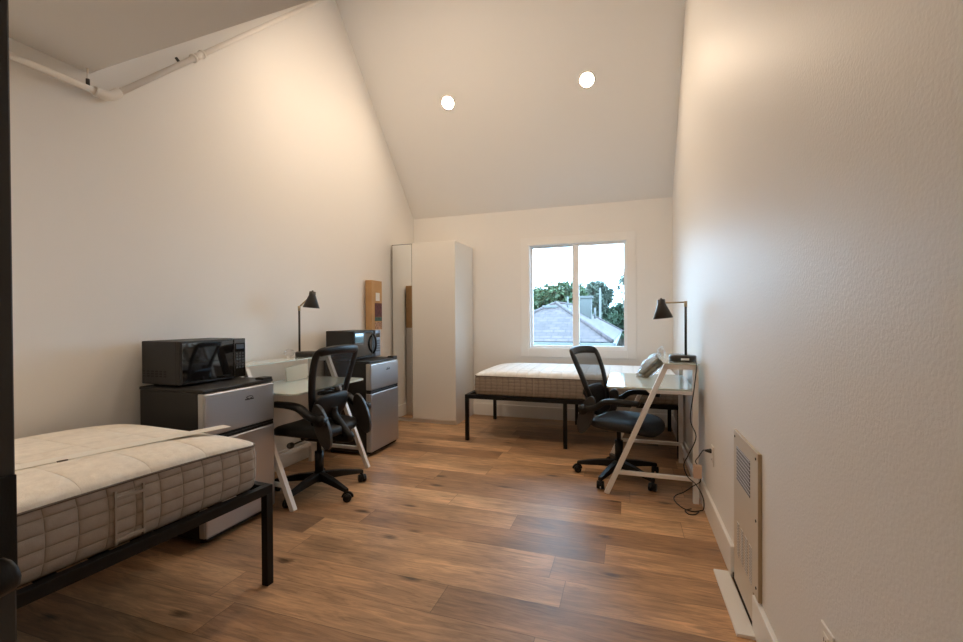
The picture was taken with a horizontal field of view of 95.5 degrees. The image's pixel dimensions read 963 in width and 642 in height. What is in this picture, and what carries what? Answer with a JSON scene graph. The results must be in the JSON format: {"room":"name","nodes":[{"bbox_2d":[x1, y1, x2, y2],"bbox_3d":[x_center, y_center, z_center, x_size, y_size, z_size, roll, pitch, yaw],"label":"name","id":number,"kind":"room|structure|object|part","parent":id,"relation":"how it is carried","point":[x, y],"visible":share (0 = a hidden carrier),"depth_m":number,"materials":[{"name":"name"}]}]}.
{"room":"dorm room","nodes":[
{"label":"dorm room","id":0,"kind":"room"},
{"bbox_2d":[9,0,413,451],"bbox_3d":[-1.928,-1.037,3.136,0.120,4.557,5.980,0,0,19],"label":"wall","id":1,"kind":"structure","parent":0,"point":[210,198],"depth_m":2.94,"materials":[{"name":"white paint"}]},
{"bbox_2d":[274,441,324,471],"bbox_3d":[-1.849,1.166,3.129,0.018,0.150,5.980,0,0,19],"label":"baseboard","id":2,"kind":"structure","parent":1,"relation":"attached to","point":[301,454],"depth_m":3.80,"materials":[{"name":"white paint"}]},
{"bbox_2d":[9,0,685,218],"bbox_3d":[-0.578,-2.330,1.892,3.480,2.211,7.700,0,0,19],"label":"ceiling","id":3,"kind":"structure","parent":0,"point":[521,132],"depth_m":4.45,"materials":[{"name":"white paint"}]},
{"bbox_2d":[9,0,324,100],"bbox_3d":[-2.114,-2.160,2.248,0.054,1.905,4.146,0,0,19],"label":"pipe","id":4,"kind":"object","parent":3,"relation":"hanging from","point":[114,94],"visible":1,"depth_m":2.60,"materials":[{"name":"white metal"}]},
{"bbox_2d":[441,94,454,110],"bbox_3d":[-0.367,-2.393,4.790,0.166,0.128,0.116,0,0,22],"label":"ceiling light","id":5,"kind":"object","parent":3,"relation":"attached to","point":[447,101],"visible":1,"depth_m":4.79,"materials":[{"name":"white plastic"}]},
{"bbox_2d":[578,70,595,88],"bbox_3d":[1.044,-2.389,4.327,0.166,0.128,0.116,0,0,22],"label":"ceiling light","id":6,"kind":"object","parent":3,"relation":"attached to","point":[586,80],"visible":1,"depth_m":4.32,"materials":[{"name":"white plastic"}]},
{"bbox_2d":[16,414,755,641],"bbox_3d":[-0.555,1.291,1.916,3.480,0.100,7.700,0,0,19],"label":"floor","id":7,"kind":"structure","parent":0,"point":[494,535],"depth_m":2.26,"materials":[{"name":"brown wood"}]},
{"bbox_2d":[0,0,21,641],"bbox_3d":[-0.587,0.238,0.056,0.100,2.010,0.800,0,0,19],"label":"door","id":8,"kind":"structure","parent":7,"relation":"on","point":[10,574],"depth_m":0.43,"materials":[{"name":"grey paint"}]},
{"bbox_3d":[-0.479,0.209,0.388,0.004,0.113,0.099,0,0,19],"label":"lock plate","id":9,"kind":"part","parent":8,"relation":"part of","materials":[{"name":"black metal"}]},
{"bbox_3d":[-0.465,0.237,0.346,0.052,0.039,0.131,0,0,19],"label":"handle","id":10,"kind":"part","parent":8,"relation":"part of","materials":[{"name":"black plastic"}]},
{"bbox_2d":[16,481,273,608],"bbox_3d":[-1.837,1.018,1.320,1.020,0.470,2.030,0,0,22],"label":"frame","id":11,"kind":"object","parent":7,"relation":"on","point":[42,587],"visible":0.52,"depth_m":1.62,"materials":[{"name":"black metal"}]},
{"bbox_2d":[14,424,255,587],"bbox_3d":[-1.851,0.639,1.323,1.000,0.286,1.950,0,0,22],"label":"mattress","id":12,"kind":"object","parent":11,"relation":"on","point":[70,512],"depth_m":1.59,"materials":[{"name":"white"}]},
{"bbox_3d":[-1.648,0.505,1.421,0.075,0.013,1.620,0,0,31],"label":"plastic strip","id":13,"kind":"part","parent":12,"relation":"part of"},
{"bbox_3d":[-1.234,0.674,1.533,0.014,0.182,0.094,0,0,22],"label":"handle","id":14,"kind":"part","parent":12,"relation":"part of","materials":[{"name":"beige fabric"}]},
{"bbox_3d":[-1.854,0.549,1.323,0.985,0.078,1.940,0,0,22],"label":"panel","id":15,"kind":"part","parent":12,"relation":"part of","materials":[{"name":"white fabric"}]},
{"bbox_3d":[-1.012,1.028,2.065,0.036,0.430,0.036,0,0,22],"label":"leg","id":16,"kind":"part","parent":11,"relation":"part of","materials":[{"name":"black metal"}]},
{"bbox_2d":[139,376,274,542],"bbox_3d":[-1.669,0.803,2.701,0.514,0.879,0.500,0,0,19],"label":"mini fridge","id":17,"kind":"object","parent":7,"relation":"on","point":[244,404],"visible":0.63,"depth_m":2.53,"materials":[{"name":"silver metal"}]},
{"bbox_2d":[142,338,244,385],"bbox_3d":[-1.775,0.246,2.724,0.312,0.262,0.446,0,0,19],"label":"microwave","id":18,"kind":"object","parent":17,"relation":"on","point":[178,362],"visible":1,"depth_m":2.56,"materials":[{"name":"black metal"}]},
{"bbox_3d":[-1.657,0.240,2.638,0.030,0.250,0.356,0,0,19],"label":"door","id":19,"kind":"part","parent":18,"relation":"part of","materials":[{"name":"black glass"}]},
{"bbox_3d":[-1.586,0.238,2.850,0.030,0.250,0.087,0,0,19],"label":"control panel","id":20,"kind":"part","parent":18,"relation":"part of","materials":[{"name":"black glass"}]},
{"bbox_3d":[-1.483,1.209,2.643,0.080,0.025,0.460,0,0,19],"label":"kick plate","id":21,"kind":"part","parent":17,"relation":"part of","materials":[{"name":"black plastic"}]},
{"bbox_3d":[-1.455,0.519,2.627,0.052,0.236,0.496,0,0,19],"label":"freezer door","id":22,"kind":"part","parent":17,"relation":"part of","materials":[{"name":"silver metal"}]},
{"bbox_3d":[-1.452,0.933,2.630,0.052,0.527,0.496,0,0,19],"label":"fridge door","id":23,"kind":"part","parent":17,"relation":"part of","materials":[{"name":"silver metal"}]},
{"bbox_2d":[244,357,370,511],"bbox_3d":[-1.367,0.771,3.349,0.611,0.942,0.904,0,0,19],"label":"desk","id":24,"kind":"object","parent":7,"relation":"on","point":[298,387],"visible":0.32,"depth_m":3.26,"materials":[{"name":"white wood"}]},
{"bbox_3d":[-1.415,0.780,2.912,0.425,0.932,0.034,0,0,19],"label":"slanted leg","id":25,"kind":"part","parent":24,"relation":"part of","materials":[{"name":"white wood"}]},
{"bbox_2d":[245,357,311,366],"bbox_3d":[-1.556,0.305,3.408,0.218,0.008,0.904,0,0,19],"label":"glass shelf","id":26,"kind":"object","parent":24,"relation":"attached to","point":[271,361],"depth_m":3.27,"materials":[{"name":"white glass"}]},
{"bbox_3d":[-1.635,1.079,3.441,0.022,0.027,0.826,0,0,19],"label":"rail","id":27,"kind":"part","parent":24,"relation":"part of","materials":[{"name":"white wood"}]},
{"bbox_2d":[285,363,307,381],"bbox_3d":[-1.504,0.413,3.526,0.187,0.151,0.114,-1,1,-45],"label":"paper card","id":28,"kind":"object","parent":24,"relation":"on","point":[296,372],"visible":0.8,"depth_m":3.50,"materials":[{"name":"white paper"}]},
{"bbox_2d":[295,290,319,356],"bbox_3d":[-1.463,0.021,3.679,0.200,0.556,0.182,0,0,4],"label":"desk lamp","id":29,"kind":"object","parent":24,"relation":"on","point":[311,301],"visible":0.91,"depth_m":3.65,"materials":[{"name":"black metal"}]},
{"bbox_3d":[-1.432,-0.181,3.674,0.135,0.154,0.136,0,0,4],"label":"lamp shade","id":30,"kind":"part","parent":29,"relation":"part of","materials":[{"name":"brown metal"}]},
{"bbox_3d":[-1.500,0.774,3.847,0.034,0.920,0.034,0,0,19],"label":"leg","id":31,"kind":"part","parent":24,"relation":"part of","materials":[{"name":"white"}]},
{"bbox_3d":[-1.372,0.486,3.348,0.588,0.014,0.816,0,0,19],"label":"glass","id":32,"kind":"part","parent":24,"relation":"part of","materials":[{"name":"white"}]},
{"bbox_3d":[-1.142,0.772,3.727,0.425,0.932,0.034,0,0,19],"label":"slanted leg","id":33,"kind":"part","parent":24,"relation":"part of","materials":[{"name":"white"}]},
{"bbox_2d":[274,344,371,507],"bbox_3d":[-1.182,0.702,3.156,0.678,1.067,0.645,0,0,20],"label":"office chair","id":34,"kind":"object","parent":7,"relation":"on","point":[331,367],"visible":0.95,"depth_m":3.07,"materials":[{"name":"black plastic"}]},
{"bbox_3d":[-1.267,0.843,3.035,0.040,0.040,0.195,0,0,20],"label":"tilt lever","id":35,"kind":"part","parent":34,"relation":"part of","materials":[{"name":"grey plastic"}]},
{"bbox_3d":[-1.240,0.622,2.924,0.456,0.144,0.091,0,0,24],"label":"armrest","id":36,"kind":"part","parent":34,"relation":"part of","materials":[{"name":"black plastic"}]},
{"bbox_3d":[-1.202,0.775,3.188,0.490,0.101,0.490,0,0,20],"label":"seat","id":37,"kind":"part","parent":34,"relation":"part of","materials":[{"name":"black fabric"}]},
{"bbox_3d":[-1.056,0.462,3.134,0.170,0.589,0.494,0,0,20],"label":"frame","id":38,"kind":"part","parent":34,"relation":"part of","materials":[{"name":"black plastic"}]},
{"bbox_3d":[-0.996,0.739,3.115,0.200,0.251,0.060,0,0,20],"label":"stem","id":39,"kind":"part","parent":34,"relation":"part of","materials":[{"name":"black plastic"}]},
{"bbox_3d":[-1.065,0.618,3.415,0.456,0.144,0.091,0,0,15],"label":"armrest","id":40,"kind":"part","parent":34,"relation":"part of","materials":[{"name":"black plastic"}]},
{"bbox_2d":[329,355,397,455],"bbox_3d":[-1.153,0.790,4.242,0.514,0.879,0.500,0,0,19],"label":"mini fridge","id":41,"kind":"object","parent":7,"relation":"on","point":[378,386],"visible":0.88,"depth_m":4.04,"materials":[{"name":"silver metal"}]},
{"bbox_2d":[326,330,379,358],"bbox_3d":[-1.208,0.228,4.227,0.362,0.272,0.445,0,0,19],"label":"microwave","id":42,"kind":"object","parent":41,"relation":"on","point":[367,341],"visible":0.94,"depth_m":4.08,"materials":[{"name":"black metal"}]},
{"bbox_3d":[-1.116,0.222,4.144,0.030,0.260,0.347,0,0,19],"label":"door","id":43,"kind":"part","parent":42,"relation":"part of","materials":[{"name":"black glass"}]},
{"bbox_3d":[-1.039,0.220,4.256,0.060,0.199,0.020,0,0,37],"label":"handle","id":44,"kind":"part","parent":42,"relation":"part of","materials":[{"name":"black plastic"}]},
{"bbox_3d":[-1.045,0.220,4.356,0.030,0.260,0.096,0,0,19],"label":"control panel","id":45,"kind":"part","parent":42,"relation":"part of","materials":[{"name":"silver metal"}]},
{"bbox_3d":[-0.967,1.196,4.184,0.080,0.025,0.460,0,0,19],"label":"kick plate","id":46,"kind":"part","parent":41,"relation":"part of","materials":[{"name":"black plastic"}]},
{"bbox_3d":[-0.936,0.920,4.171,0.052,0.527,0.496,0,0,19],"label":"fridge door","id":47,"kind":"part","parent":41,"relation":"part of","materials":[{"name":"silver metal"}]},
{"bbox_3d":[-0.939,0.505,4.168,0.052,0.236,0.496,0,0,19],"label":"freezer door","id":48,"kind":"part","parent":41,"relation":"part of","materials":[{"name":"silver metal"}]},
{"bbox_2d":[365,280,381,356],"bbox_3d":[-1.202,0.388,4.904,0.082,1.675,0.210,0,0,19],"label":"cardboard box","id":49,"kind":"object","parent":7,"relation":"on","point":[373,289],"visible":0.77,"depth_m":4.84,"materials":[{"name":"beige cardboard"}]},
{"bbox_2d":[392,241,472,424],"bbox_3d":[-0.602,0.140,5.507,0.830,2.155,0.601,0,0,19],"label":"wardrobe","id":50,"kind":"object","parent":7,"relation":"on","point":[432,299],"visible":0.89,"depth_m":5.23,"materials":[{"name":"white wood"}]},
{"bbox_3d":[-0.961,0.123,5.321,0.268,2.106,0.021,0,0,19],"label":"mirror door","id":51,"kind":"part","parent":50,"relation":"part of","materials":[{"name":"white"}]},
{"bbox_3d":[-0.565,0.120,5.189,0.558,2.108,0.021,0,0,19],"label":"door","id":52,"kind":"part","parent":50,"relation":"part of","materials":[{"name":"white plastic"}]},
{"bbox_2d":[465,390,678,458],"bbox_3d":[0.955,0.978,4.635,2.030,0.470,1.020,0,0,19],"label":"frame","id":53,"kind":"object","parent":7,"relation":"on","point":[471,395],"visible":0.41,"depth_m":4.26,"materials":[{"name":"black metal"}]},
{"bbox_3d":[-0.146,1.006,4.485,0.036,0.430,0.036,0,0,19],"label":"leg","id":54,"kind":"part","parent":53,"relation":"part of","materials":[{"name":"black metal"}]},
{"bbox_3d":[0.166,0.998,5.418,0.036,0.430,0.036,0,0,19],"label":"leg","id":55,"kind":"part","parent":53,"relation":"part of","materials":[{"name":"black metal"}]},
{"bbox_3d":[0.799,1.002,4.168,0.036,0.430,0.036,0,0,19],"label":"leg","id":56,"kind":"part","parent":53,"relation":"part of","materials":[{"name":"black metal"}]},
{"bbox_2d":[475,363,677,404],"bbox_3d":[0.997,0.615,4.607,1.950,0.255,1.000,0,0,19],"label":"mattress","id":57,"kind":"object","parent":53,"relation":"on","point":[534,380],"visible":0.66,"depth_m":4.29,"materials":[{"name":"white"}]},
{"bbox_3d":[0.997,0.519,4.609,1.940,0.064,0.985,0,0,19],"label":"panel","id":58,"kind":"part","parent":57,"relation":"part of","materials":[{"name":"white fabric"}]},
{"bbox_3d":[1.111,0.994,5.101,0.036,0.430,0.036,0,0,19],"label":"leg","id":59,"kind":"part","parent":53,"relation":"part of","materials":[{"name":"black metal"}]},
{"bbox_3d":[2.057,0.991,4.785,0.036,0.430,0.036,0,0,19],"label":"leg","id":60,"kind":"part","parent":53,"relation":"part of","materials":[{"name":"black metal"}]},
{"bbox_3d":[1.744,0.999,3.852,0.036,0.430,0.036,0,0,19],"label":"leg","id":61,"kind":"part","parent":53,"relation":"part of","materials":[{"name":"black metal"}]},
{"bbox_2d":[569,345,664,491],"bbox_3d":[1.047,0.712,3.403,0.672,1.016,0.644,0,0,39],"label":"office chair","id":62,"kind":"object","parent":7,"relation":"on","point":[587,360],"visible":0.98,"depth_m":3.39,"materials":[{"name":"black plastic"}]},
{"bbox_3d":[0.888,0.472,3.559,0.226,0.537,0.494,0,0,39],"label":"frame","id":63,"kind":"part","parent":62,"relation":"part of","materials":[{"name":"black plastic"}]},
{"bbox_3d":[0.920,0.636,3.199,0.456,0.144,0.091,0,0,35],"label":"armrest","id":64,"kind":"part","parent":62,"relation":"part of","materials":[{"name":"black plastic"}]},
{"bbox_3d":[1.127,0.789,3.369,0.490,0.101,0.490,0,0,39],"label":"seat","id":65,"kind":"part","parent":62,"relation":"part of","materials":[{"name":"black leather"}]},
{"bbox_3d":[1.248,0.632,3.603,0.456,0.144,0.091,0,1,43],"label":"armrest","id":66,"kind":"part","parent":62,"relation":"part of","materials":[{"name":"black plastic"}]},
{"bbox_2d":[604,353,698,503],"bbox_3d":[1.300,0.754,3.426,0.611,0.942,0.904,0,0,19],"label":"desk","id":67,"kind":"object","parent":7,"relation":"on","point":[661,383],"visible":0.75,"depth_m":3.06,"materials":[{"name":"white"}]},
{"bbox_3d":[1.349,0.756,3.863,0.425,0.932,0.034,0,0,19],"label":"slanted leg","id":68,"kind":"part","parent":67,"relation":"part of","materials":[{"name":"white"}]},
{"bbox_3d":[1.076,0.763,3.047,0.425,0.932,0.034,0,0,19],"label":"slanted leg","id":69,"kind":"part","parent":67,"relation":"part of","materials":[{"name":"white wood"}]},
{"bbox_3d":[1.302,0.469,3.423,0.588,0.014,0.816,0,0,19],"label":"glass","id":70,"kind":"part","parent":67,"relation":"part of","materials":[{"name":"white"}]},
{"bbox_2d":[638,357,662,377],"bbox_3d":[1.397,0.342,3.612,0.260,0.273,0.197,0,0,-2],"label":"wrapped bundle","id":71,"kind":"object","parent":67,"relation":"on","point":[654,363],"visible":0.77,"depth_m":3.56,"materials":[{"name":"grey plastic"}]},
{"bbox_2d":[653,298,696,361],"bbox_3d":[1.377,0.059,3.120,0.285,0.450,0.182,0,0,14],"label":"desk lamp","id":72,"kind":"object","parent":67,"relation":"on","point":[662,311],"visible":1,"depth_m":3.10,"materials":[{"name":"black metal"}]},
{"bbox_3d":[1.304,-0.089,3.138,0.135,0.154,0.136,0,0,14],"label":"lamp shade","id":73,"kind":"part","parent":72,"relation":"part of","materials":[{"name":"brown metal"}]},
{"bbox_2d":[656,353,698,364],"bbox_3d":[1.484,0.286,3.360,0.218,0.008,0.904,0,0,19],"label":"glass shelf","id":74,"kind":"object","parent":67,"relation":"attached to","point":[664,357],"depth_m":3.08,"materials":[{"name":"white"}]},
{"bbox_3d":[1.707,0.755,3.743,0.034,0.920,0.034,0,0,19],"label":"leg","id":75,"kind":"part","parent":67,"relation":"part of","materials":[{"name":"white"}]},
{"bbox_3d":[1.572,1.060,3.337,0.022,0.027,0.826,0,0,19],"label":"rail","id":76,"kind":"part","parent":67,"relation":"part of","materials":[{"name":"white wood"}]},
{"bbox_3d":[1.434,0.762,2.928,0.034,0.920,0.034,0,0,19],"label":"leg","id":77,"kind":"part","parent":67,"relation":"part of","materials":[{"name":"white wood"}]},
{"bbox_2d":[673,359,711,514],"bbox_3d":[1.351,0.743,2.833,0.159,0.958,0.435,0,0,15],"label":"power cord","id":78,"kind":"object","parent":7,"relation":"on","point":[697,469],"visible":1,"depth_m":2.84,"materials":[{"name":"black plastic"}]},
{"bbox_2d":[713,569,755,639],"bbox_3d":[1.100,1.224,1.915,0.068,0.014,0.464,0,0,18],"label":"trim board","id":79,"kind":"object","parent":7,"relation":"on","point":[739,618],"visible":1,"depth_m":1.87,"materials":[{"name":"white paint"}]},
{"bbox_2d":[414,197,672,413],"bbox_3d":[0.640,-0.090,5.501,3.480,2.600,0.120,0,0,19],"label":"wall","id":80,"kind":"structure","parent":0,"point":[493,238],"depth_m":5.43,"materials":[{"name":"white paint"}]},
{"bbox_2d":[473,403,667,426],"bbox_3d":[0.625,1.135,5.444,3.204,0.150,0.018,0,0,19],"label":"baseboard","id":81,"kind":"structure","parent":80,"relation":"attached to","point":[552,413],"depth_m":5.45,"materials":[{"name":"white paint"}]},
{"bbox_2d":[520,231,635,358],"bbox_3d":[1.155,-0.297,5.309,1.360,1.480,0.114,0,0,19],"label":"window","id":82,"kind":"structure","parent":80,"relation":"in","point":[628,238],"depth_m":5.28,"materials":[{"name":"white paint"}]},
{"bbox_3d":[0.904,-0.303,5.421,0.583,1.258,0.030,0,0,19],"label":"sash","id":83,"kind":"part","parent":82,"relation":"part of","materials":[{"name":"clear glass"}]},
{"bbox_3d":[1.402,-0.304,5.219,0.614,1.258,0.032,0,0,19],"label":"sash","id":84,"kind":"part","parent":82,"relation":"part of","materials":[{"name":"clear glass"}]},
{"bbox_2d":[672,0,962,641],"bbox_3d":[1.258,-1.050,2.069,0.120,4.557,5.980,0,0,19],"label":"wall","id":85,"kind":"structure","parent":0,"point":[817,196],"depth_m":1.08,"materials":[{"name":"white paint"}]},
{"bbox_2d":[671,414,733,576],"bbox_3d":[1.679,1.141,3.516,0.018,0.150,3.005,0,0,19],"label":"baseboard","id":86,"kind":"structure","parent":85,"relation":"attached to","point":[722,537],"depth_m":2.45,"materials":[{"name":"white paint"}]},
{"bbox_2d":[711,444,713,466],"bbox_3d":[1.380,0.804,2.614,0.010,0.116,0.072,0,0,19],"label":"wall outlet","id":87,"kind":"object","parent":85,"relation":"attached to","point":[712,447],"visible":0.98,"depth_m":2.60,"materials":[{"name":"white plastic"}]},
{"bbox_2d":[733,429,761,624],"bbox_3d":[1.128,0.868,1.873,0.016,0.726,0.447,0,0,19],"label":"wall heater","id":88,"kind":"object","parent":85,"relation":"attached to","point":[747,574],"visible":0.93,"depth_m":1.80,"materials":[{"name":"beige metal"}]},
{"bbox_2d":[736,446,749,497],"bbox_3d":[1.121,0.641,1.874,0.002,0.150,0.225,0,0,19],"label":"grille","id":89,"kind":"object","parent":88,"relation":"attached to","point":[742,458],"depth_m":1.86,"materials":[{"name":"white metal"}]},
{"bbox_2d":[752,595,777,641],"bbox_3d":[0.669,1.167,0.500,0.018,0.150,2.594,0,0,19],"label":"baseboard","id":90,"kind":"structure","parent":85,"relation":"attached to","point":[763,631],"depth_m":1.62,"materials":[{"name":"white paint"}]},
{"bbox_2d":[821,620,834,641],"bbox_3d":[0.876,0.837,1.108,0.010,0.116,0.072,0,0,19],"label":"wall outlet","id":91,"kind":"object","parent":85,"relation":"attached to","point":[826,635],"visible":1,"depth_m":1.11,"materials":[{"name":"white plastic"}]},
{"bbox_2d":[822,631,828,641],"bbox_3d":[0.873,0.813,1.109,0.004,0.034,0.034,0,0,19],"label":"socket","id":92,"kind":"object","parent":91,"relation":"attached to","point":[825,635],"depth_m":1.11,"materials":[{"name":"white plastic"}]},
{"label":"outside","id":93,"kind":"structure","parent":0,"visible":0},
{"bbox_3d":[20.111,4.027,60.005,120.000,0.200,113.500,0,0,19],"label":"ground","id":94,"kind":"structure","parent":93,"visible":0},
{"bbox_2d":[533,278,588,310],"bbox_3d":[5.221,0.542,31.970,5.520,7.338,4.388,0,0,19],"label":"tree","id":95,"kind":"object","parent":94,"relation":"on","point":[559,293],"visible":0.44,"depth_m":30.66,"materials":[{"name":"green plant"}]},
{"bbox_2d":[533,296,622,345],"bbox_3d":[3.750,1.596,19.766,4.968,5.400,12.240,0,0,19],"label":"house","id":96,"kind":"structure","parent":94,"relation":"on","point":[552,322],"depth_m":15.60,"materials":[{"name":"grey"}]},
{"bbox_2d":[542,305,556,307],"bbox_3d":[2.721,-0.573,17.423,0.560,0.100,0.180,0,0,19],"label":"skylight","id":97,"kind":"object","parent":96,"relation":"attached to","point":[544,306],"depth_m":17.34,"materials":[{"name":"grey"}]},
{"bbox_2d":[584,279,615,318],"bbox_3d":[7.368,0.807,27.027,1.880,6.842,1.993,0,0,19],"label":"tree","id":98,"kind":"object","parent":94,"relation":"on","point":[607,296],"visible":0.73,"depth_m":26.63,"materials":[{"name":"green plant"}]},
{"bbox_2d":[599,288,600,317],"bbox_3d":[6.994,1.146,25.721,0.171,6.180,0.180,0,0,19],"label":"utility pole","id":99,"kind":"object","parent":94,"relation":"on","point":[599,288],"visible":0.34,"depth_m":25.65,"materials":[{"name":"grey"}]},
{"bbox_2d":[602,302,623,345],"bbox_3d":[8.459,1.501,26.837,2.499,5.446,2.335,0,0,4],"label":"tree","id":100,"kind":"object","parent":94,"relation":"on","point":[615,316],"visible":0.42,"depth_m":26.53,"materials":[{"name":"green plant"}]},
{"bbox_2d":[616,269,623,305],"bbox_3d":[7.503,0.646,21.738,1.604,7.230,1.086,0,0,19],"label":"tree","id":101,"kind":"object","parent":94,"relation":"on","point":[621,280],"visible":0.09,"depth_m":21.87,"materials":[{"name":"green plant"}]},
{"bbox_3d":[7.486,-2.122,21.720,1.604,1.694,1.086,0,0,19],"label":"crown","id":102,"kind":"part","parent":101,"relation":"part of","materials":[{"name":"green plant"}]}
]}

